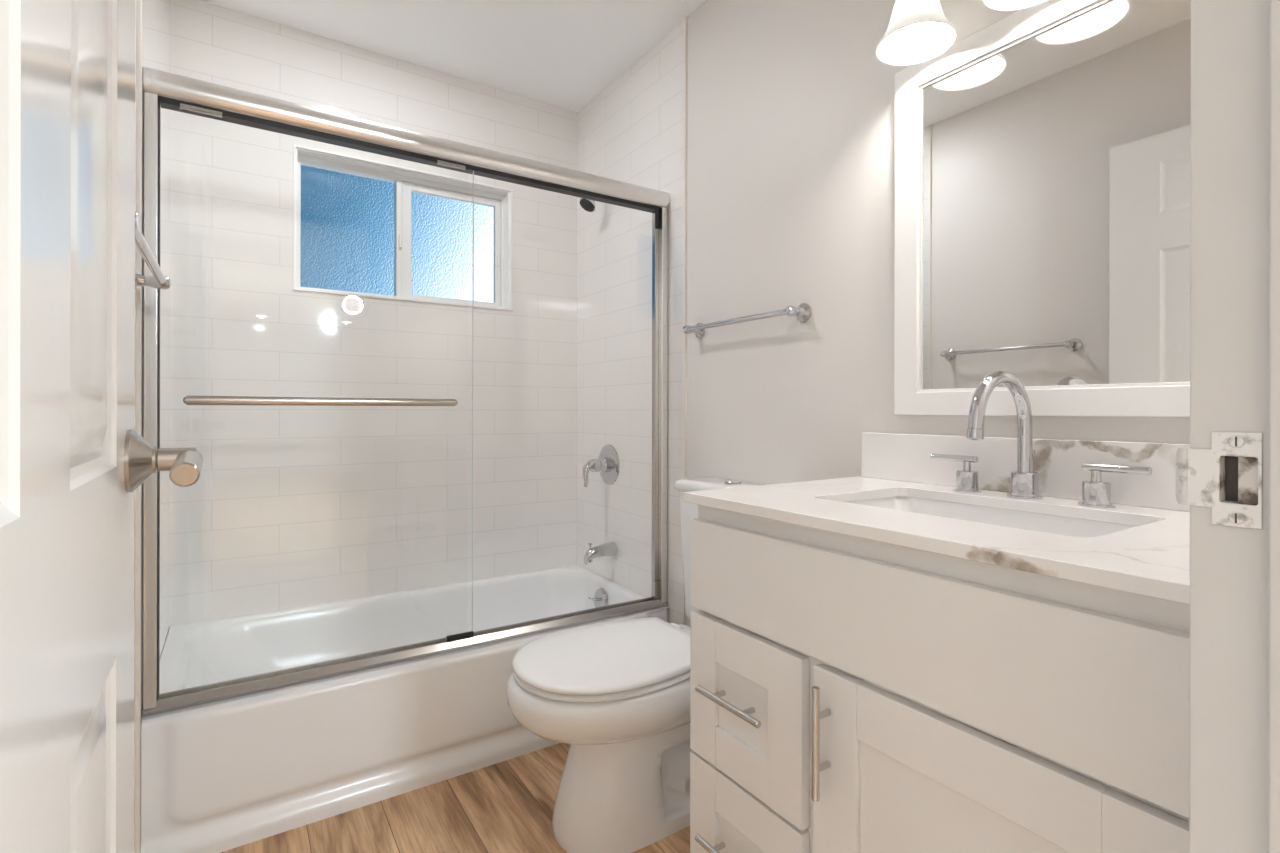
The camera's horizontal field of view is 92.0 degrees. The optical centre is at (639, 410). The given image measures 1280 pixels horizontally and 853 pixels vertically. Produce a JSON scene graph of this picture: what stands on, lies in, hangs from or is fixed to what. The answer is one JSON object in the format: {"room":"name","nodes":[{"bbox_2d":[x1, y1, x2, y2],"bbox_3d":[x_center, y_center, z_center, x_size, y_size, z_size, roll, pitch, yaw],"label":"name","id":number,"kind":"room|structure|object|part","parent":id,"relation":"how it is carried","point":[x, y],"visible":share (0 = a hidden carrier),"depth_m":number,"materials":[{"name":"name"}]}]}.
{"room":"bathroom","nodes":[
{"label":"bathroom","id":0,"kind":"room"},
{"bbox_2d":[134,0,135,852],"bbox_3d":[-0.684,-0.163,0.702,0.007,2.476,1.588,0,0,-33],"label":"wall","id":1,"kind":"structure","parent":0,"point":[135,0],"depth_m":1.35,"materials":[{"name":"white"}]},
{"bbox_2d":[135,0,141,852],"bbox_3d":[-1.111,-0.164,1.367,0.012,2.476,0.012,0,0,-33],"label":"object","id":2,"kind":"structure","parent":1,"relation":"attached to","point":[138,2],"depth_m":1.36,"materials":[{"name":"white paint"}]},
{"bbox_2d":[135,212,170,289],"bbox_3d":[-0.886,-0.272,1.081,0.069,0.053,0.573,0,0,-33],"label":"towel bar","id":3,"kind":"object","parent":1,"relation":"attached to","point":[158,280],"visible":0.47,"depth_m":1.16,"materials":[{"name":"silver metal"}]},
{"bbox_3d":[-0.744,-0.272,0.863,0.069,0.053,0.053,0,0,-33],"label":"post","id":4,"kind":"part","parent":3,"relation":"part of","materials":[{"name":"silver metal"}]},
{"bbox_3d":[-1.029,-0.272,1.298,0.069,0.053,0.053,0,0,-33],"label":"post","id":5,"kind":"part","parent":3,"relation":"part of","materials":[{"name":"silver metal"}]},
{"bbox_2d":[140,0,170,852],"bbox_3d":[-1.347,-0.165,1.716,0.008,2.476,0.834,0,0,-33],"label":"wall tile","id":6,"kind":"structure","parent":1,"relation":"attached to","point":[156,14],"depth_m":1.85,"materials":[{"name":"white tile"}]},
{"bbox_2d":[170,0,576,625],"bbox_3d":[-0.972,-0.164,2.542,1.764,2.476,0.140,0,0,-33],"label":"wall","id":7,"kind":"structure","parent":0,"point":[288,506],"depth_m":2.36,"materials":[{"name":"tile"}]},
{"bbox_2d":[293,144,512,310],"bbox_3d":[-0.943,-0.708,2.533,0.844,0.533,0.106,0,0,-33],"label":"window","id":8,"kind":"structure","parent":7,"relation":"in","point":[362,227],"depth_m":2.51,"materials":[{"name":"blue glass"}]},
{"bbox_3d":[-1.145,-0.703,2.435,0.347,0.477,0.006,0,0,-33],"label":"pane","id":9,"kind":"part","parent":8,"relation":"part of","materials":[{"name":"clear glass"}]},
{"bbox_3d":[-0.993,-0.703,2.533,0.020,0.477,0.048,0,0,-33],"label":"meeting rail","id":10,"kind":"part","parent":8,"relation":"part of","materials":[{"name":"white plastic"}]},
{"bbox_3d":[-0.804,-0.701,2.650,0.421,0.474,0.026,0,0,-33],"label":"sash","id":11,"kind":"part","parent":8,"relation":"part of","materials":[{"name":"white plastic"}]},
{"bbox_3d":[-0.799,-0.694,2.654,0.362,0.433,0.006,0,0,-33],"label":"pane","id":12,"kind":"part","parent":8,"relation":"part of","materials":[{"name":"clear glass"}]},
{"bbox_2d":[201,0,705,111],"bbox_3d":[2.193,-1.456,-1.704,4.400,0.120,10.750,0,0,-33],"label":"ceiling","id":13,"kind":"structure","parent":0,"point":[559,53],"depth_m":2.29,"materials":[{"name":"white paint"}]},
{"bbox_2d":[220,743,689,852],"bbox_3d":[2.188,1.140,-1.704,4.400,0.120,10.750,0,0,-33],"label":"floor","id":14,"kind":"structure","parent":0,"point":[507,806],"depth_m":1.62,"materials":[{"name":"brown wood"}]},
{"bbox_2d":[141,565,669,852],"bbox_3d":[-0.723,0.898,2.159,1.522,0.353,0.775,0,0,-33],"label":"bathtub","id":15,"kind":"object","parent":14,"relation":"on","point":[219,776],"visible":0.67,"depth_m":1.75,"materials":[{"name":"white ceramic"}]},
{"bbox_2d":[142,67,669,716],"bbox_3d":[-0.544,-0.046,1.887,1.522,1.534,0.076,0,0,-33],"label":"shower door","id":16,"kind":"structure","parent":15,"relation":"on","point":[166,90],"depth_m":1.70,"materials":[{"name":"silver metal"}]},
{"bbox_3d":[-0.176,0.791,2.580,0.047,0.095,0.096,0,0,-33],"label":"overflow plate","id":17,"kind":"part","parent":15,"relation":"part of","materials":[{"name":"silver metal"}]},
{"bbox_2d":[506,477,767,852],"bbox_3d":[0.022,0.643,1.682,0.783,0.866,0.426,0,0,-33],"label":"toilet","id":18,"kind":"object","parent":14,"relation":"on","point":[617,692],"visible":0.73,"depth_m":1.51,"materials":[{"name":"white porcelain"}]},
{"bbox_3d":[-0.042,0.741,1.640,0.629,0.156,0.426,0,0,-33],"label":"bowl","id":19,"kind":"part","parent":18,"relation":"part of","materials":[{"name":"white ceramic"}]},
{"bbox_3d":[-0.079,0.632,1.616,0.508,0.020,0.410,0,0,-33],"label":"lid","id":20,"kind":"part","parent":18,"relation":"part of","materials":[{"name":"white plastic"}]},
{"bbox_3d":[-0.079,0.653,1.616,0.501,0.014,0.406,0,0,-33],"label":"seat","id":21,"kind":"part","parent":18,"relation":"part of","materials":[{"name":"white plastic"}]},
{"bbox_3d":[0.284,0.460,1.853,0.150,0.411,0.396,0,0,-33],"label":"tank","id":22,"kind":"part","parent":18,"relation":"part of","materials":[{"name":"white ceramic"}]},
{"bbox_3d":[0.280,0.236,1.851,0.168,0.036,0.420,0,0,-33],"label":"tank lid","id":23,"kind":"part","parent":18,"relation":"part of","materials":[{"name":"white ceramic"}]},
{"bbox_2d":[690,504,1189,852],"bbox_3d":[0.543,0.632,1.066,0.600,0.890,0.808,0,0,-33],"label":"vanity cabinet","id":24,"kind":"object","parent":14,"relation":"on","point":[849,694],"visible":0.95,"depth_m":0.84,"materials":[{"name":"white paint"}]},
{"bbox_3d":[0.156,0.822,1.120,0.012,0.012,0.168,0,0,-33],"label":"handle","id":25,"kind":"part","parent":24,"relation":"part of","materials":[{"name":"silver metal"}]},
{"bbox_3d":[0.148,0.822,1.162,0.027,0.010,0.010,0,0,-33],"label":"post","id":26,"kind":"part","parent":24,"relation":"part of","materials":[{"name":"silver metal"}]},
{"bbox_3d":[0.148,0.534,1.162,0.027,0.010,0.010,0,0,-33],"label":"post","id":27,"kind":"part","parent":24,"relation":"part of","materials":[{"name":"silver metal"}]},
{"bbox_3d":[0.156,0.534,1.120,0.012,0.012,0.168,0,0,-33],"label":"handle","id":28,"kind":"part","parent":24,"relation":"part of","materials":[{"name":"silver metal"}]},
{"bbox_3d":[0.192,0.534,1.096,0.027,0.010,0.010,0,0,-33],"label":"post","id":29,"kind":"part","parent":24,"relation":"part of","materials":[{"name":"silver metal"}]},
{"bbox_3d":[0.192,0.836,1.140,0.021,0.283,0.296,0,0,-33],"label":"drawer","id":30,"kind":"part","parent":24,"relation":"part of","materials":[{"name":"white paint"}]},
{"bbox_3d":[0.192,0.548,1.140,0.021,0.282,0.296,0,0,-33],"label":"drawer","id":31,"kind":"part","parent":24,"relation":"part of","materials":[{"name":"white paint"}]},
{"bbox_3d":[0.269,0.510,0.948,0.012,0.172,0.012,0,0,-33],"label":"handle","id":32,"kind":"part","parent":24,"relation":"part of","materials":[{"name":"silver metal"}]},
{"bbox_3d":[0.283,0.470,0.957,0.027,0.010,0.010,0,0,-33],"label":"post","id":33,"kind":"part","parent":24,"relation":"part of","materials":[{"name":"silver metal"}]},
{"bbox_3d":[0.283,0.551,0.957,0.027,0.010,0.010,0,0,-33],"label":"post","id":34,"kind":"part","parent":24,"relation":"part of","materials":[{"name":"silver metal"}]},
{"bbox_2d":[683,432,1189,604],"bbox_3d":[0.558,0.121,1.069,0.574,0.132,0.839,0,0,-33],"label":"countertop","id":35,"kind":"structure","parent":24,"relation":"on","point":[1151,558],"depth_m":1.06,"materials":[{"name":"stone"}]},
{"bbox_2d":[847,496,1136,537],"bbox_3d":[0.578,0.258,1.081,0.336,0.141,0.509,0,0,-33],"label":"sink","id":36,"kind":"object","parent":35,"relation":"in","point":[1060,525],"visible":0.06,"depth_m":1.18,"materials":[{"name":"white ceramic"}]},
{"bbox_2d":[930,371,1151,507],"bbox_3d":[0.743,0.046,1.188,0.284,0.241,0.278,0,0,12],"label":"faucet","id":37,"kind":"object","parent":35,"relation":"on","point":[1024,484],"visible":1,"depth_m":1.16,"materials":[{"name":"silver metal"}]},
{"bbox_3d":[0.664,0.100,1.308,0.014,0.013,0.098,0,0,-33],"label":"lever","id":38,"kind":"part","parent":37,"relation":"part of","materials":[{"name":"silver metal"}]},
{"bbox_3d":[0.680,0.136,1.284,0.054,0.062,0.054,0,0,-33],"label":"handle","id":39,"kind":"part","parent":37,"relation":"part of","materials":[{"name":"silver metal"}]},
{"bbox_3d":[0.668,0.024,1.142,0.201,0.196,0.025,0,0,-33],"label":"spout","id":40,"kind":"part","parent":37,"relation":"part of","materials":[{"name":"silver metal"}]},
{"bbox_3d":[0.765,0.121,1.205,0.011,0.091,0.011,0,0,-33],"label":"lift rod","id":41,"kind":"part","parent":37,"relation":"part of","materials":[{"name":"silver metal"}]},
{"bbox_3d":[0.806,0.136,1.091,0.054,0.062,0.054,0,0,-33],"label":"handle","id":42,"kind":"part","parent":37,"relation":"part of","materials":[{"name":"silver metal"}]},
{"bbox_3d":[0.822,0.100,1.067,0.014,0.013,0.098,0,0,-33],"label":"lever","id":43,"kind":"part","parent":37,"relation":"part of","materials":[{"name":"silver metal"}]},
{"bbox_3d":[0.416,0.693,0.796,0.021,0.570,0.476,0,0,-33],"label":"door","id":44,"kind":"part","parent":24,"relation":"part of","materials":[{"name":"white paint"}]},
{"bbox_2d":[686,0,1189,626],"bbox_3d":[0.599,-0.161,1.541,0.007,2.476,1.588,0,0,-33],"label":"wall","id":45,"kind":"structure","parent":0,"point":[791,103],"depth_m":1.75,"materials":[{"name":"white paint"}]},
{"bbox_2d":[577,20,683,623],"bbox_3d":[-0.065,-0.162,2.554,0.008,2.476,0.834,0,0,-33],"label":"wall tile","id":46,"kind":"structure","parent":45,"relation":"attached to","point":[632,131],"depth_m":2.52,"materials":[{"name":"white tile"}]},
{"bbox_2d":[579,198,595,211],"bbox_3d":[-0.189,-0.902,2.612,0.140,0.125,0.076,0,0,-33],"label":"shower","id":47,"kind":"object","parent":46,"relation":"attached to","point":[588,205],"visible":0.44,"depth_m":2.58,"materials":[{"name":"silver metal"}]},
{"bbox_2d":[584,541,616,564],"bbox_3d":[-0.168,0.591,2.580,0.134,0.089,0.060,0,0,-33],"label":"tub spout","id":48,"kind":"object","parent":46,"relation":"attached to","point":[610,548],"visible":1,"depth_m":2.56,"materials":[{"name":"silver metal"}]},
{"bbox_2d":[583,444,618,486],"bbox_3d":[-0.192,0.231,2.611,0.141,0.172,0.172,0,0,-33],"label":"shower valve","id":49,"kind":"object","parent":46,"relation":"attached to","point":[607,464],"visible":1,"depth_m":2.60,"materials":[{"name":"silver metal"}]},
{"bbox_3d":[-0.212,0.261,2.579,0.036,0.111,0.076,0,0,41],"label":"lever","id":50,"kind":"part","parent":49,"relation":"part of","materials":[{"name":"silver metal"}]},
{"bbox_2d":[683,17,687,624],"bbox_3d":[0.161,-0.162,2.199,0.012,2.476,0.012,0,0,-33],"label":"trim","id":51,"kind":"structure","parent":45,"relation":"attached to","point":[685,18],"depth_m":2.19,"materials":[{"name":"white tile"}]},
{"bbox_2d":[683,303,810,337],"bbox_3d":[0.306,-0.277,1.919,0.069,0.053,0.520,0,0,-33],"label":"towel bar","id":52,"kind":"object","parent":45,"relation":"attached to","point":[802,313],"visible":1,"depth_m":1.82,"materials":[{"name":"silver metal"}]},
{"bbox_3d":[0.179,-0.277,2.114,0.069,0.053,0.053,0,0,-33],"label":"post","id":53,"kind":"part","parent":52,"relation":"part of","materials":[{"name":"silver metal"}]},
{"bbox_3d":[0.434,-0.276,1.724,0.069,0.053,0.053,0,0,-33],"label":"post","id":54,"kind":"part","parent":52,"relation":"part of","materials":[{"name":"silver metal"}]},
{"bbox_2d":[875,0,957,65],"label":"vanity light","id":55,"kind":"object","parent":45,"relation":"attached to","point":[919,31],"depth_m":1.35,"materials":[{"name":"white glass"}]},
{"bbox_3d":[0.595,-0.859,1.333,0.060,0.085,0.060,0,0,-33],"label":"bulb","id":56,"kind":"part","parent":55,"relation":"part of","materials":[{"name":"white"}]},
{"bbox_3d":[0.595,-0.851,1.333,0.162,0.124,0.162,0,0,-33],"label":"lamp shade","id":57,"kind":"part","parent":55,"relation":"part of","materials":[{"name":"white glass"}]},
{"bbox_2d":[981,0,1048,11],"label":"vanity light","id":58,"kind":"object","parent":45,"relation":"attached to","point":[996,5],"depth_m":1.21,"materials":[{"name":"white glass"}]},
{"bbox_3d":[0.721,-0.851,1.140,0.162,0.124,0.162,0,0,-33],"label":"lamp shade","id":59,"kind":"part","parent":58,"relation":"part of","materials":[{"name":"white glass"}]},
{"bbox_2d":[862,432,1189,511],"bbox_3d":[0.793,0.111,1.216,0.020,0.112,0.829,0,0,-33],"label":"backsplash","id":60,"kind":"structure","parent":45,"relation":"attached to","point":[1058,463],"depth_m":1.21,"materials":[{"name":"stone"}]},
{"bbox_2d":[894,0,1190,416],"bbox_3d":[0.803,-0.398,1.200,0.022,0.817,0.680,0,0,-33],"label":"mirror","id":61,"kind":"object","parent":45,"relation":"attached to","point":[1042,214],"visible":0.81,"depth_m":1.20,"materials":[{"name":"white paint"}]},
{"bbox_3d":[0.699,-0.161,0.576,4.400,2.476,0.138,0,0,-33],"label":"wall","id":62,"kind":"structure","parent":0,"visible":0},
{"bbox_2d":[0,0,202,852],"bbox_3d":[-0.395,0.036,0.426,0.136,2.062,0.823,0,0,-34],"label":"door","id":63,"kind":"structure","parent":62,"relation":"in","point":[74,460],"depth_m":0.44,"materials":[{"name":"white paint"}]},
{"bbox_3d":[-0.580,0.058,0.720,0.026,0.073,0.073,0,0,-34],"label":"handle","id":64,"kind":"part","parent":63,"relation":"part of","materials":[{"name":"silver metal"}]},
{"bbox_3d":[-0.553,0.058,0.738,0.037,0.027,0.027,0,0,-34],"label":"stem","id":65,"kind":"part","parent":63,"relation":"part of","materials":[{"name":"silver metal"}]},
{"bbox_3d":[-0.515,0.063,0.703,0.026,0.035,0.116,0,0,-34],"label":"lever","id":66,"kind":"part","parent":63,"relation":"part of","materials":[{"name":"silver metal"}]},
{"bbox_2d":[1189,0,1269,852],"bbox_3d":[0.472,0.034,0.427,0.018,2.084,0.139,0,0,-33],"label":"trim","id":67,"kind":"structure","parent":62,"relation":"attached to","point":[1230,39],"depth_m":0.46,"materials":[{"name":"white"}]},
{"bbox_2d":[1176,431,1261,529],"bbox_3d":[0.441,0.051,0.470,0.019,0.070,0.050,0,0,-33],"label":"strike plate","id":68,"kind":"object","parent":67,"relation":"attached to","point":[1226,478],"visible":1,"depth_m":0.47,"materials":[{"name":"metal"}]},
{"bbox_2d":[1268,0,1279,852],"bbox_3d":[0.467,0.034,0.408,0.011,2.084,0.072,0,0,-33],"label":"trim","id":69,"kind":"structure","parent":62,"relation":"attached to","point":[1274,109],"depth_m":0.43,"materials":[{"name":"white wood"}]}
]}

